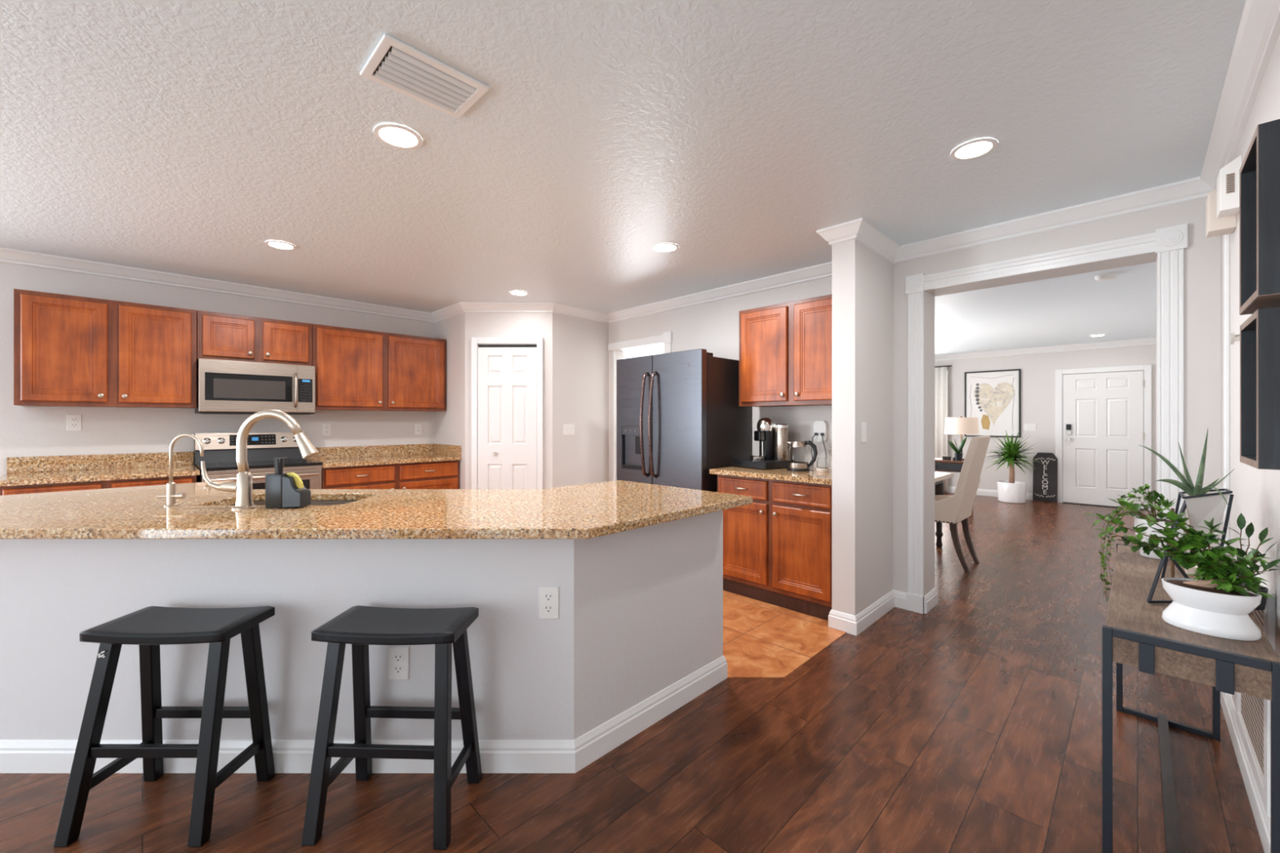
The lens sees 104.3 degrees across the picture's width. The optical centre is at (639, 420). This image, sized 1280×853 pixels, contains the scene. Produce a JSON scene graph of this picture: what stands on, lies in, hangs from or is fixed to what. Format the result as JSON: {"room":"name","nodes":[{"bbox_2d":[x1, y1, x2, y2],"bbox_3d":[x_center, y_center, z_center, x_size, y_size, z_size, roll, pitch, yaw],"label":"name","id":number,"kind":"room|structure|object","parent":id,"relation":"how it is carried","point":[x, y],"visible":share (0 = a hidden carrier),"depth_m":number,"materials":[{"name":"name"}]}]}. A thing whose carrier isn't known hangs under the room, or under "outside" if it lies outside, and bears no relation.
{"room":"kitchen","nodes":[
{"label":"kitchen","id":0,"kind":"room"},
{"bbox_2d":[0,262,435,475],"bbox_3d":[-4.738,0.050,3.097,0.120,2.440,6.880,0,0,45],"label":"wall","id":1,"kind":"structure","parent":0,"point":[24,431],"depth_m":3.91,"materials":[{"name":"paint"}]},
{"bbox_2d":[66,414,81,430],"bbox_3d":[-4.121,0.012,3.623,0.072,0.116,0.008,0,0,-45],"label":"wall outlet","id":2,"kind":"object","parent":1,"relation":"attached to","point":[73,422],"visible":1,"depth_m":3.62,"materials":[{"name":"white plastic"}]},
{"bbox_2d":[70,423,77,427],"bbox_3d":[-4.119,0.033,3.622,0.004,0.030,0.034,0,0,45],"label":"receptacle","id":3,"kind":"object","parent":2,"relation":"attached to","point":[72,425],"depth_m":3.62,"materials":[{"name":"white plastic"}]},
{"bbox_2d":[70,417,77,422],"bbox_3d":[-4.119,-0.009,3.622,0.004,0.030,0.034,0,0,45],"label":"receptacle","id":4,"kind":"object","parent":2,"relation":"attached to","point":[72,420],"depth_m":3.62,"materials":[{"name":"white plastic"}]},
{"bbox_2d":[13,288,196,408],"bbox_3d":[-3.851,-0.481,3.643,0.890,0.758,0.361,0,0,-45],"label":"upper cabinet","id":5,"kind":"object","parent":1,"relation":"attached to","point":[69,350],"visible":1,"depth_m":3.50,"materials":[{"name":"brown wood"}]},
{"bbox_2d":[196,310,312,365],"bbox_3d":[-3.264,-0.670,4.230,0.762,0.380,0.361,0,0,-45],"label":"upper cabinet","id":6,"kind":"object","parent":1,"relation":"attached to","point":[220,336],"visible":0.93,"depth_m":4.09,"materials":[{"name":"brown wood"}]},
{"bbox_2d":[195,358,315,414],"bbox_3d":[-3.227,-0.268,4.194,0.760,0.424,0.465,0,0,-45],"label":"microwave","id":7,"kind":"object","parent":6,"relation":"attached to","point":[223,386],"visible":1,"depth_m":4.03,"materials":[{"name":"silver metal"}]},
{"bbox_2d":[322,423,331,435],"bbox_3d":[-2.992,0.083,4.752,0.072,0.116,0.008,0,0,-45],"label":"wall outlet","id":8,"kind":"object","parent":1,"relation":"attached to","point":[326,428],"visible":1,"depth_m":4.75,"materials":[{"name":"white plastic"}]},
{"bbox_2d":[312,324,445,411],"bbox_3d":[-2.568,-0.481,4.927,1.200,0.758,0.361,0,0,-45],"label":"upper cabinet","id":9,"kind":"object","parent":1,"relation":"attached to","point":[356,369],"visible":0.93,"depth_m":4.76,"materials":[{"name":"brown wood"}]},
{"bbox_2d":[414,423,422,435],"bbox_3d":[-2.387,0.090,5.357,0.072,0.116,0.008,0,0,-45],"label":"wall outlet","id":10,"kind":"object","parent":1,"relation":"attached to","point":[418,427],"visible":1,"depth_m":5.36,"materials":[{"name":"white plastic"}]},
{"bbox_2d":[435,312,465,488],"bbox_3d":[-2.004,0.050,5.314,0.851,2.440,0.120,0,0,45],"label":"wall","id":11,"kind":"structure","parent":0,"point":[450,424],"depth_m":5.13,"materials":[{"name":"paint"}]},
{"bbox_2d":[465,312,552,488],"bbox_3d":[-1.311,0.050,5.034,0.871,2.440,0.120,0,0,0],"label":"wall","id":12,"kind":"structure","parent":0,"point":[477,324],"depth_m":4.97,"materials":[{"name":"paint"}]},
{"bbox_2d":[471,337,543,488],"bbox_3d":[-1.320,0.220,4.943,0.708,2.100,0.062,0,0,0],"label":"door","id":13,"kind":"structure","parent":12,"relation":"in","point":[507,373],"depth_m":4.94,"materials":[{"name":"white paint"}]},
{"bbox_2d":[552,313,608,488],"bbox_3d":[-0.653,0.050,5.285,0.120,2.440,0.750,0,0,45],"label":"wall","id":14,"kind":"structure","parent":0,"point":[580,353],"depth_m":5.23,"materials":[{"name":"paint"}]},
{"bbox_2d":[563,423,574,435],"bbox_3d":[-0.732,0.090,5.116,0.140,0.116,0.009,0,0,-45],"label":"light switch","id":15,"kind":"object","parent":14,"relation":"attached to","point":[568,428],"visible":1,"depth_m":5.11,"materials":[{"name":"white plastic"}]},
{"bbox_2d":[0,0,1279,323],"bbox_3d":[-2.132,-1.125,1.545,5.760,0.090,8.130,0,0,45],"label":"crown molding","id":16,"kind":"structure","parent":14,"relation":"attached to","point":[1258,33],"depth_m":3.04,"materials":[{"name":"white wood"}]},
{"bbox_2d":[0,0,1245,355],"bbox_3d":[0.000,-1.220,4.030,7.100,0.100,15.100,0,0,45],"label":"ceiling","id":17,"kind":"structure","parent":0,"point":[183,137],"depth_m":2.05,"materials":[{"name":"white paint"}]},
{"bbox_2d":[264,240,296,250],"bbox_3d":[-2.388,-1.166,3.309,0.170,0.006,0.170,0,0,45],"label":"recessed light","id":18,"kind":"object","parent":17,"relation":"in","point":[275,244],"visible":1,"depth_m":3.30,"materials":[{"name":"white"}]},
{"bbox_2d":[373,123,422,149],"bbox_3d":[-0.992,-1.166,2.044,0.180,0.006,0.180,0,0,45],"label":"recessed light","id":19,"kind":"object","parent":17,"relation":"in","point":[396,135],"visible":1,"depth_m":2.04,"materials":[{"name":"white"}]},
{"bbox_2d":[360,33,488,119],"bbox_3d":[-0.733,-1.161,1.705,0.244,0.018,0.344,0,0,45],"label":"ceiling vent","id":20,"kind":"object","parent":17,"relation":"in","point":[396,65],"visible":1,"depth_m":1.68,"materials":[{"name":"white metal"}]},
{"bbox_2d":[509,290,528,295],"bbox_3d":[-1.105,-1.166,4.548,0.170,0.006,0.170,0,0,45],"label":"recessed light","id":21,"kind":"object","parent":17,"relation":"in","point":[513,292],"visible":1,"depth_m":4.54,"materials":[{"name":"white"}]},
{"bbox_2d":[653,243,679,252],"bbox_3d":[0.177,-1.166,3.354,0.170,0.006,0.170,0,0,45],"label":"recessed light","id":22,"kind":"object","parent":17,"relation":"in","point":[661,247],"visible":1,"depth_m":3.35,"materials":[{"name":"white"}]},
{"bbox_2d":[950,137,997,160],"bbox_3d":[1.435,-1.166,2.140,0.170,0.006,0.170,0,0,45],"label":"recessed light","id":23,"kind":"object","parent":17,"relation":"in","point":[975,148],"visible":1,"depth_m":2.13,"materials":[{"name":"white"}]},
{"bbox_2d":[1088,334,1106,337],"bbox_3d":[6.254,-1.166,6.802,0.170,0.006,0.170,0,0,45],"label":"recessed light","id":24,"kind":"object","parent":17,"relation":"in","point":[1093,335],"visible":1,"depth_m":6.81,"materials":[{"name":"white"}]},
{"bbox_2d":[1094,272,1118,280],"bbox_3d":[3.748,-1.151,3.999,0.140,0.037,0.140,0,0,45],"label":"smoke detector","id":25,"kind":"object","parent":17,"relation":"attached to","point":[1105,277],"visible":1,"depth_m":3.96,"materials":[{"name":"white plastic"}]},
{"bbox_2d":[0,492,1264,852],"bbox_3d":[0.000,1.318,4.030,7.100,0.104,15.100,0,0,45],"label":"floor","id":26,"kind":"structure","parent":0,"point":[972,723],"depth_m":1.81,"materials":[{"name":"brown wood"}]},
{"bbox_2d":[0,475,196,495],"bbox_3d":[-3.758,0.832,3.517,0.900,0.869,0.666,0,0,-45],"label":"base cabinet","id":27,"kind":"object","parent":26,"relation":"on","point":[54,487],"visible":0.03,"depth_m":3.26,"materials":[{"name":"brown wood"}]},
{"bbox_2d":[0,451,199,486],"bbox_3d":[-3.772,0.323,3.518,0.649,0.145,0.951,0,0,45],"label":"countertop","id":28,"kind":"structure","parent":27,"relation":"on","point":[30,470],"depth_m":3.55,"materials":[{"name":"brown stone"}]},
{"bbox_2d":[53,605,275,847],"bbox_3d":[-1.518,0.961,1.633,0.461,0.618,0.303,0,0,0],"label":"bar stool","id":29,"kind":"object","parent":26,"relation":"on","point":[148,628],"visible":1,"depth_m":1.57,"materials":[{"name":"black wood"}]},
{"bbox_2d":[194,431,322,488],"bbox_3d":[-3.131,0.676,4.097,0.762,1.147,0.728,0,0,-45],"label":"range","id":30,"kind":"object","parent":26,"relation":"on","point":[220,449],"visible":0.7,"depth_m":4.13,"materials":[{"name":"silver glass"}]},
{"bbox_2d":[195,458,322,471],"bbox_3d":[-3.132,0.357,4.098,0.762,0.025,0.605,0,0,-45],"label":"cooktop","id":31,"kind":"object","parent":30,"relation":"in","point":[255,464],"depth_m":4.01,"materials":[{"name":"black glass"}]},
{"bbox_2d":[0,510,727,773],"bbox_3d":[-1.608,0.833,2.393,4.081,0.875,1.197,0,0,0],"label":"kitchen island","id":32,"kind":"object","parent":26,"relation":"on","point":[637,635],"visible":0.54,"depth_m":1.81,"materials":[{"name":"paint"}]},
{"bbox_2d":[0,480,752,538],"bbox_3d":[-1.648,0.378,2.344,4.368,0.035,1.368,0,0,0],"label":"island countertop","id":33,"kind":"structure","parent":32,"relation":"on","point":[590,510],"depth_m":1.94,"materials":[{"name":"brown stone"}]},
{"bbox_2d":[155,433,204,506],"bbox_3d":[-1.945,0.207,2.112,0.187,0.306,0.044,0,0,0],"label":"water tap","id":34,"kind":"object","parent":33,"relation":"on","point":[171,495],"visible":1,"depth_m":2.11,"materials":[{"name":"silver metal"}]},
{"bbox_2d":[200,409,319,510],"bbox_3d":[-1.565,0.156,2.054,0.469,0.407,0.084,0,0,0],"label":"kitchen faucet","id":35,"kind":"object","parent":33,"relation":"on","point":[243,486],"visible":1,"depth_m":2.04,"materials":[{"name":"silver metal"}]},
{"bbox_2d":[265,457,311,508],"bbox_3d":[-1.468,0.258,2.081,0.149,0.205,0.078,0,0,0],"label":"soap dispenser","id":36,"kind":"object","parent":33,"relation":"on","point":[282,491],"visible":0.94,"depth_m":2.04,"materials":[{"name":"plastic"}]},
{"bbox_2d":[265,472,287,508],"bbox_3d":[-1.505,0.290,2.075,0.074,0.140,0.066,0,0,0],"label":"bottle","id":37,"kind":"object","parent":36,"relation":"on","point":[276,484],"depth_m":2.04,"materials":[{"name":"plastic"}]},
{"bbox_2d":[286,472,303,488],"bbox_3d":[-1.442,0.250,2.080,0.056,0.066,0.028,0,0,0],"label":"sponge","id":38,"kind":"object","parent":36,"relation":"in","point":[299,483],"visible":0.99,"depth_m":2.07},
{"bbox_2d":[282,475,311,508],"bbox_3d":[-1.434,0.293,2.078,0.082,0.134,0.065,0,0,0],"label":"sponge holder","id":39,"kind":"object","parent":36,"relation":"on","point":[293,496],"depth_m":2.04,"materials":[{"name":"plastic"}]},
{"bbox_2d":[231,500,356,505],"bbox_3d":[-1.600,0.483,2.295,0.660,0.174,0.370,0,0,0],"label":"sink","id":40,"kind":"object","parent":33,"relation":"in","point":[258,502],"visible":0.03,"depth_m":2.47,"materials":[{"name":"silver metal"}]},
{"bbox_2d":[388,647,408,679],"bbox_3d":[-0.876,0.880,1.806,0.072,0.116,0.009,0,0,0],"label":"wall outlet","id":41,"kind":"object","parent":32,"relation":"attached to","point":[398,657],"visible":1,"depth_m":1.80,"materials":[{"name":"white plastic"}]},
{"bbox_2d":[393,665,403,673],"bbox_3d":[-0.876,0.901,1.804,0.034,0.030,0.004,0,0,0],"label":"receptacle","id":42,"kind":"object","parent":41,"relation":"attached to","point":[397,668],"depth_m":1.80,"materials":[{"name":"white plastic"}]},
{"bbox_2d":[393,653,403,662],"bbox_3d":[-0.876,0.859,1.804,0.034,0.030,0.004,0,0,0],"label":"receptacle","id":43,"kind":"object","parent":41,"relation":"attached to","point":[397,657],"depth_m":1.80,"materials":[{"name":"white plastic"}]},
{"bbox_2d":[538,586,558,618],"bbox_3d":[-0.332,0.660,1.806,0.072,0.116,0.008,0,0,0],"label":"wall outlet","id":44,"kind":"object","parent":32,"relation":"attached to","point":[548,596],"visible":1,"depth_m":1.80,"materials":[{"name":"white plastic"}]},
{"bbox_2d":[543,604,553,613],"bbox_3d":[-0.332,0.681,1.804,0.034,0.030,0.004,0,0,0],"label":"receptacle","id":45,"kind":"object","parent":44,"relation":"attached to","point":[547,608],"depth_m":1.80,"materials":[{"name":"white plastic"}]},
{"bbox_2d":[543,592,553,601],"bbox_3d":[-0.332,0.639,1.804,0.034,0.030,0.004,0,0,0],"label":"receptacle","id":46,"kind":"object","parent":44,"relation":"attached to","point":[548,597],"depth_m":1.80,"materials":[{"name":"white plastic"}]},
{"bbox_2d":[321,460,458,488],"bbox_3d":[-2.455,0.832,4.820,1.200,0.869,0.666,0,0,-45],"label":"base cabinet","id":47,"kind":"object","parent":26,"relation":"on","point":[435,474],"visible":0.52,"depth_m":4.61,"materials":[{"name":"brown wood"}]},
{"bbox_2d":[308,443,461,467],"bbox_3d":[-2.461,0.323,4.828,0.649,0.145,1.211,0,0,45],"label":"countertop","id":48,"kind":"structure","parent":47,"relation":"on","point":[358,455],"depth_m":4.93,"materials":[{"name":"brown stone"}]},
{"bbox_2d":[301,605,482,849],"bbox_3d":[-0.794,0.961,1.631,0.455,0.618,0.303,0,0,2],"label":"bar stool","id":49,"kind":"object","parent":26,"relation":"on","point":[361,627],"visible":1,"depth_m":1.56,"materials":[{"name":"black wood"}]},
{"bbox_2d":[616,348,751,492],"bbox_3d":[0.333,0.355,4.254,0.945,1.790,0.774,0,0,45],"label":"refrigerator","id":50,"kind":"object","parent":26,"relation":"on","point":[680,418],"visible":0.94,"depth_m":3.97,"materials":[{"name":"grey metal"}]},
{"bbox_2d":[717,474,831,620],"bbox_3d":[1.088,0.832,3.613,0.900,0.869,0.646,0,0,45],"label":"base cabinet","id":51,"kind":"object","parent":26,"relation":"on","point":[777,547],"visible":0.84,"depth_m":3.35,"materials":[{"name":"brown wood"}]},
{"bbox_2d":[709,466,831,484],"bbox_3d":[1.078,0.378,3.620,0.930,0.035,0.654,0,0,45],"label":"countertop","id":52,"kind":"structure","parent":51,"relation":"on","point":[811,476],"depth_m":3.44,"materials":[{"name":"beige stone"}]},
{"bbox_2d":[733,457,787,469],"bbox_3d":[0.953,0.329,3.862,0.356,0.058,0.310,0,0,-37],"label":"drawer","id":53,"kind":"object","parent":52,"relation":"on","point":[742,463],"visible":0.86,"depth_m":3.74,"materials":[{"name":"black plastic"}]},
{"bbox_2d":[750,417,788,460],"bbox_3d":[0.996,0.138,3.868,0.293,0.325,0.184,0,0,0],"label":"coffee machine","id":54,"kind":"object","parent":52,"relation":"on","point":[773,444],"visible":0.98,"depth_m":3.83,"materials":[{"name":"black plastic"}]},
{"bbox_2d":[754,431,765,440],"bbox_3d":[0.929,0.115,3.851,0.081,0.078,0.060,0,0,-37],"label":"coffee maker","id":55,"kind":"object","parent":54,"relation":"attached to","point":[758,435],"depth_m":3.82,"materials":[{"name":"black plastic"}]},
{"bbox_2d":[786,440,817,471],"bbox_3d":[1.159,0.251,3.602,0.161,0.219,0.196,0,0,-32],"label":"electric kettle","id":56,"kind":"object","parent":52,"relation":"on","point":[797,456],"visible":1,"depth_m":3.56,"materials":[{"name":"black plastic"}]},
{"bbox_2d":[816,457,828,471],"bbox_3d":[1.298,0.310,3.539,0.084,0.100,0.084,0,0,45],"label":"glass jar","id":57,"kind":"object","parent":52,"relation":"on","point":[822,463],"visible":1,"depth_m":3.51,"materials":[{"name":"clear glass"}]},
{"bbox_2d":[934,471,954,547],"bbox_3d":[2.270,0.895,5.240,1.600,0.750,0.880,0,0,45],"label":"dining table","id":58,"kind":"object","parent":26,"relation":"on","point":[940,477],"visible":0.2,"depth_m":4.97,"materials":[{"name":"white wood"}]},
{"bbox_2d":[934,457,973,515],"bbox_3d":[3.864,0.895,7.018,1.420,0.750,0.410,0,0,45],"label":"console","id":59,"kind":"object","parent":26,"relation":"on","point":[940,464],"visible":0.12,"depth_m":6.57,"materials":[{"name":"brown wood"}]},
{"bbox_2d":[942,456,951,460],"bbox_3d":[4.083,0.495,6.622,0.090,0.050,0.060,0,0,45],"label":"wooden box","id":60,"kind":"object","parent":59,"relation":"on","point":[944,458],"visible":1,"depth_m":6.60,"materials":[{"name":"brown wood"}]},
{"bbox_2d":[947,435,967,461],"bbox_3d":[4.138,0.357,6.517,0.181,0.326,0.201,0,0,-34],"label":"snake plant","id":61,"kind":"object","parent":59,"relation":"on","point":[957,455],"visible":1,"depth_m":6.49,"materials":[{"name":"green plant"}]},
{"bbox_2d":[944,416,978,460],"bbox_3d":[4.285,0.230,6.633,0.390,0.580,0.390,0,0,45],"label":"table lamp","id":62,"kind":"object","parent":59,"relation":"on","point":[961,425],"visible":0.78,"depth_m":6.48,"materials":[{"name":"white fabric"}]},
{"bbox_2d":[934,435,990,572],"bbox_3d":[2.735,0.700,4.477,0.617,1.140,0.536,0,0,45],"label":"dining chair","id":63,"kind":"object","parent":26,"relation":"on","point":[957,508],"visible":0.57,"depth_m":4.23,"materials":[{"name":"beige fabric"}]},
{"bbox_2d":[983,431,1041,503],"bbox_3d":[5.789,0.702,7.777,0.759,1.136,0.750,0,0,-8],"label":"palm","id":64,"kind":"object","parent":26,"relation":"on","point":[1011,491],"visible":1,"depth_m":7.73,"materials":[{"name":"green plant"}]},
{"bbox_2d":[1032,452,1057,502],"bbox_3d":[6.383,0.886,7.840,0.077,0.770,0.300,0,0,-45],"label":"welcome sign","id":65,"kind":"object","parent":26,"relation":"on","point":[1045,477],"visible":1,"depth_m":7.83,"materials":[{"name":"black wood"}]},
{"bbox_2d":[1102,543,1279,852],"bbox_3d":[1.762,0.905,1.645,0.298,0.730,1.262,0,0,45],"label":"console table","id":66,"kind":"object","parent":26,"relation":"on","point":[1135,633],"visible":0.8,"depth_m":1.29,"materials":[{"name":"brown wood"}]},
{"bbox_2d":[1096,484,1182,601],"bbox_3d":[1.982,0.496,1.992,0.258,0.489,0.155,0,0,14],"label":"trailing plant","id":67,"kind":"object","parent":66,"relation":"on","point":[1138,520],"visible":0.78,"depth_m":1.99,"materials":[{"name":"green plant"}]},
{"bbox_2d":[1170,507,1174,577],"bbox_3d":[1.828,0.420,1.708,0.009,0.240,0.009,0,0,45],"label":"stake","id":68,"kind":"object","parent":66,"relation":"on","point":[1172,565],"visible":0.34,"depth_m":1.71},
{"bbox_2d":[1083,497,1275,640],"bbox_3d":[1.433,0.380,1.348,0.354,0.320,0.143,0,0,45],"label":"potted plant","id":69,"kind":"object","parent":66,"relation":"on","point":[1217,603],"visible":1,"depth_m":1.28,"materials":[{"name":"green plant"}]},
{"bbox_2d":[1138,428,1233,603],"bbox_3d":[1.681,0.280,1.536,0.203,0.515,0.357,0,0,45],"label":"planter","id":70,"kind":"object","parent":66,"relation":"on","point":[1200,504],"visible":0.91,"depth_m":1.52,"materials":[{"name":"metal"}]},
{"bbox_2d":[1184,565,1197,573],"bbox_3d":[2.047,0.525,1.807,0.100,0.030,0.250,0,0,45],"label":"wooden tray","id":71,"kind":"object","parent":66,"relation":"on","point":[1191,571],"visible":0.11,"depth_m":1.74,"materials":[{"name":"beige wood"}]},
{"bbox_2d":[1225,512,1279,610],"bbox_3d":[1.756,0.405,1.437,0.118,0.270,0.245,0,0,45],"label":"plant","id":72,"kind":"object","parent":66,"relation":"on","point":[1241,521],"visible":0.42,"depth_m":1.42,"materials":[{"name":"green plant"}]},
{"bbox_2d":[623,345,664,358],"bbox_3d":[0.460,0.050,7.248,3.000,2.440,0.100,0,0,45],"label":"wall","id":73,"kind":"structure","parent":0,"point":[660,349],"depth_m":7.57,"materials":[{"name":"paint"}]},
{"bbox_2d":[831,240,893,615],"bbox_3d":[1.460,0.050,3.242,0.140,2.440,0.650,0,0,45],"label":"wall column","id":74,"kind":"structure","parent":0,"point":[862,279],"depth_m":3.06,"materials":[{"name":"paint"}]},
{"bbox_2d":[861,422,866,442],"bbox_3d":[1.375,0.070,3.051,0.072,0.125,0.009,0,0,-45],"label":"light switch","id":75,"kind":"object","parent":74,"relation":"attached to","point":[864,424],"visible":1,"depth_m":3.04,"materials":[{"name":"white plastic"}]},
{"bbox_2d":[828,589,906,635],"bbox_3d":[1.483,1.215,3.208,0.693,0.110,0.176,0,0,-38],"label":"baseboard","id":76,"kind":"structure","parent":74,"relation":"attached to","point":[855,624],"depth_m":3.06,"materials":[{"name":"white wood"}]},
{"bbox_2d":[608,198,1220,595],"bbox_3d":[1.263,0.050,4.076,4.539,2.440,0.250,0,0,45],"label":"wall","id":77,"kind":"structure","parent":0,"point":[1202,257],"depth_m":3.30,"materials":[{"name":"paint"}]},
{"bbox_2d":[608,331,671,480],"bbox_3d":[-0.022,0.200,5.165,0.925,2.140,0.026,0,0,45],"label":"laundry doorway","id":78,"kind":"structure","parent":77,"relation":"in","point":[666,338],"depth_m":5.28,"materials":[{"name":"white wood"}]},
{"bbox_2d":[738,294,831,407],"bbox_3d":[1.195,-0.492,3.719,0.900,0.755,0.351,0,0,45],"label":"upper cabinet","id":79,"kind":"object","parent":77,"relation":"attached to","point":[785,348],"visible":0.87,"depth_m":3.64,"materials":[{"name":"brown wood"}]},
{"bbox_2d":[813,421,827,442],"bbox_3d":[1.363,0.080,3.767,0.096,0.160,0.045,0,0,45],"label":"electrical outlet","id":80,"kind":"object","parent":77,"relation":"attached to","point":[820,428],"visible":1,"depth_m":3.75,"materials":[{"name":"white plastic"}]},
{"bbox_2d":[808,434,815,468],"bbox_3d":[1.280,0.227,3.731,0.034,0.259,0.128,0,0,40],"label":"power cord","id":81,"kind":"object","parent":80,"relation":"hanging from","point":[815,434],"visible":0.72,"depth_m":3.77,"materials":[{"name":"black plastic"}]},
{"bbox_2d":[821,434,826,457],"bbox_3d":[1.369,0.221,3.677,0.024,0.243,0.120,0,0,3],"label":"power cord","id":82,"kind":"object","parent":80,"relation":"hanging from","point":[821,434],"visible":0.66,"depth_m":3.71,"materials":[{"name":"black plastic"}]},
{"bbox_2d":[820,439,831,467],"bbox_3d":[1.398,0.240,3.711,0.050,0.204,0.108,0,0,-17],"label":"power cord","id":83,"kind":"object","parent":80,"relation":"attached to","point":[820,439],"visible":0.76,"depth_m":3.69,"materials":[{"name":"white plastic"}]},
{"bbox_2d":[924,587,937,613],"bbox_3d":[1.763,1.215,3.589,0.618,0.110,0.264,0,0,45],"label":"baseboard","id":84,"kind":"structure","parent":77,"relation":"attached to","point":[931,599],"depth_m":3.35,"materials":[{"name":"white wood"}]},
{"bbox_2d":[905,223,1187,613],"bbox_3d":[2.239,0.150,2.896,1.277,2.240,0.039,0,0,45],"label":"trim opening","id":85,"kind":"structure","parent":77,"relation":"attached to","point":[1169,243],"depth_m":2.70,"materials":[{"name":"white wood"}]},
{"bbox_2d":[997,480,1026,503],"bbox_3d":[5.841,1.115,7.821,0.370,0.310,0.370,0,0,45],"label":"pot","id":86,"kind":"object","parent":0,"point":[1008,491],"depth_m":7.68,"materials":[{"name":"white ceramic"}]},
{"bbox_2d":[934,344,1155,511],"bbox_3d":[6.233,0.050,8.164,3.870,2.440,0.120,0,0,45],"label":"wall","id":87,"kind":"structure","parent":0,"point":[1037,371],"depth_m":7.98,"materials":[{"name":"paint"}]},
{"bbox_2d":[934,364,951,492],"bbox_3d":[5.135,0.137,9.038,0.919,2.226,0.131,0,0,40],"label":"window curtain","id":88,"kind":"object","parent":87,"relation":"hanging from","point":[940,371],"visible":0.21,"depth_m":8.84,"materials":[{"name":"white fabric"}]},
{"bbox_2d":[943,486,1032,500],"bbox_3d":[5.695,1.215,8.605,2.285,0.110,0.016,0,0,45],"label":"baseboard","id":89,"kind":"structure","parent":87,"relation":"attached to","point":[986,492],"depth_m":8.42,"materials":[{"name":"white wood"}]},
{"bbox_2d":[964,368,1020,437],"bbox_3d":[5.918,-0.287,8.373,0.780,1.115,0.030,0,0,45],"label":"framed art","id":90,"kind":"object","parent":87,"relation":"attached to","point":[993,397],"visible":1,"depth_m":8.35,"materials":[{"name":"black paper"}]},
{"bbox_2d":[1023,423,1036,431],"bbox_3d":[6.287,0.103,8.019,0.160,0.116,0.009,0,0,45],"label":"light switch","id":91,"kind":"object","parent":87,"relation":"attached to","point":[1027,427],"visible":1,"depth_m":8.02,"materials":[{"name":"white plastic"}]},
{"bbox_2d":[934,337,1155,360],"bbox_3d":[3.985,-1.125,5.929,3.650,0.090,6.220,0,0,45],"label":"crown molding","id":92,"kind":"structure","parent":87,"relation":"attached to","point":[1148,341],"depth_m":7.80,"materials":[{"name":"white wood"}]},
{"bbox_2d":[1055,364,1151,511],"bbox_3d":[6.852,0.235,7.396,1.050,2.070,0.090,0,0,45],"label":"door","id":93,"kind":"structure","parent":87,"relation":"in","point":[1100,433],"depth_m":7.40,"materials":[{"name":"white paint"}]},
{"bbox_2d":[1161,577,1262,640],"bbox_3d":[1.483,0.485,1.296,0.172,0.109,0.134,0,0,45],"label":"pot","id":94,"kind":"object","parent":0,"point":[1200,606],"depth_m":1.26,"materials":[{"name":"white ceramic"}]},
{"bbox_2d":[1220,33,1279,707],"bbox_3d":[-0.007,0.050,-0.488,0.120,2.440,8.500,0,0,45],"label":"wall","id":95,"kind":"structure","parent":0,"point":[1255,491],"depth_m":1.78,"materials":[{"name":"paint"}]},
{"bbox_2d":[1205,189,1236,237],"bbox_3d":[2.392,-0.869,2.049,0.075,0.189,0.100,0,0,45],"label":"box","id":96,"kind":"object","parent":95,"relation":"attached to","point":[1215,226],"visible":0.69,"depth_m":2.03,"materials":[{"name":"beige plastic"}]},
{"bbox_2d":[1222,234,1229,697],"bbox_3d":[2.551,0.200,2.165,0.014,2.140,0.070,0,0,45],"label":"trim","id":97,"kind":"structure","parent":95,"relation":"attached to","point":[1225,237],"depth_m":2.14,"materials":[{"name":"white wood"}]},
{"bbox_2d":[1217,154,1242,217],"bbox_3d":[2.292,-0.909,1.935,0.056,0.199,0.102,0,0,45],"label":"door chime","id":98,"kind":"object","parent":95,"relation":"attached to","point":[1228,179],"visible":0.94,"depth_m":1.91,"materials":[{"name":"white plastic"}]},
{"bbox_2d":[1226,172,1235,194],"bbox_3d":[2.256,-0.907,1.901,0.002,0.075,0.022,0,0,-45],"label":"grille","id":99,"kind":"object","parent":98,"relation":"attached to","point":[1230,176],"depth_m":1.90,"materials":[{"name":"white plastic"}]},
{"bbox_2d":[1229,333,1239,344],"bbox_3d":[2.104,-0.295,1.742,0.048,0.090,0.060,0,0,45],"label":"wall hook","id":100,"kind":"object","parent":95,"relation":"attached to","point":[1233,338],"visible":0.41,"depth_m":1.75,"materials":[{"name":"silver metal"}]},
{"bbox_2d":[1220,691,1271,852],"bbox_3d":[-0.109,1.215,-0.421,0.118,0.110,8.050,0,0,45],"label":"baseboard","id":101,"kind":"structure","parent":95,"relation":"attached to","point":[1263,822],"depth_m":1.70,"materials":[{"name":"white wood"}]},
{"bbox_2d":[1235,555,1275,817],"bbox_3d":[2.049,0.823,1.663,0.015,0.645,0.650,0,0,45],"label":"air vent","id":102,"kind":"object","parent":95,"relation":"in","point":[1253,713],"visible":0.38,"depth_m":1.55,"materials":[{"name":"white metal"}]},
{"bbox_2d":[1239,119,1279,315],"bbox_3d":[1.342,-0.413,1.026,0.113,0.337,0.250,0,0,45],"label":"wall shelf","id":103,"kind":"object","parent":95,"relation":"attached to","point":[1260,169],"visible":0.98,"depth_m":0.98,"materials":[{"name":"black wood"}]},
{"bbox_2d":[1240,306,1279,470],"bbox_3d":[1.355,-0.063,1.038,0.111,0.318,0.245,0,0,45],"label":"wall shelf","id":104,"kind":"object","parent":95,"relation":"attached to","point":[1260,334],"visible":1,"depth_m":0.99,"materials":[{"name":"black wood"}]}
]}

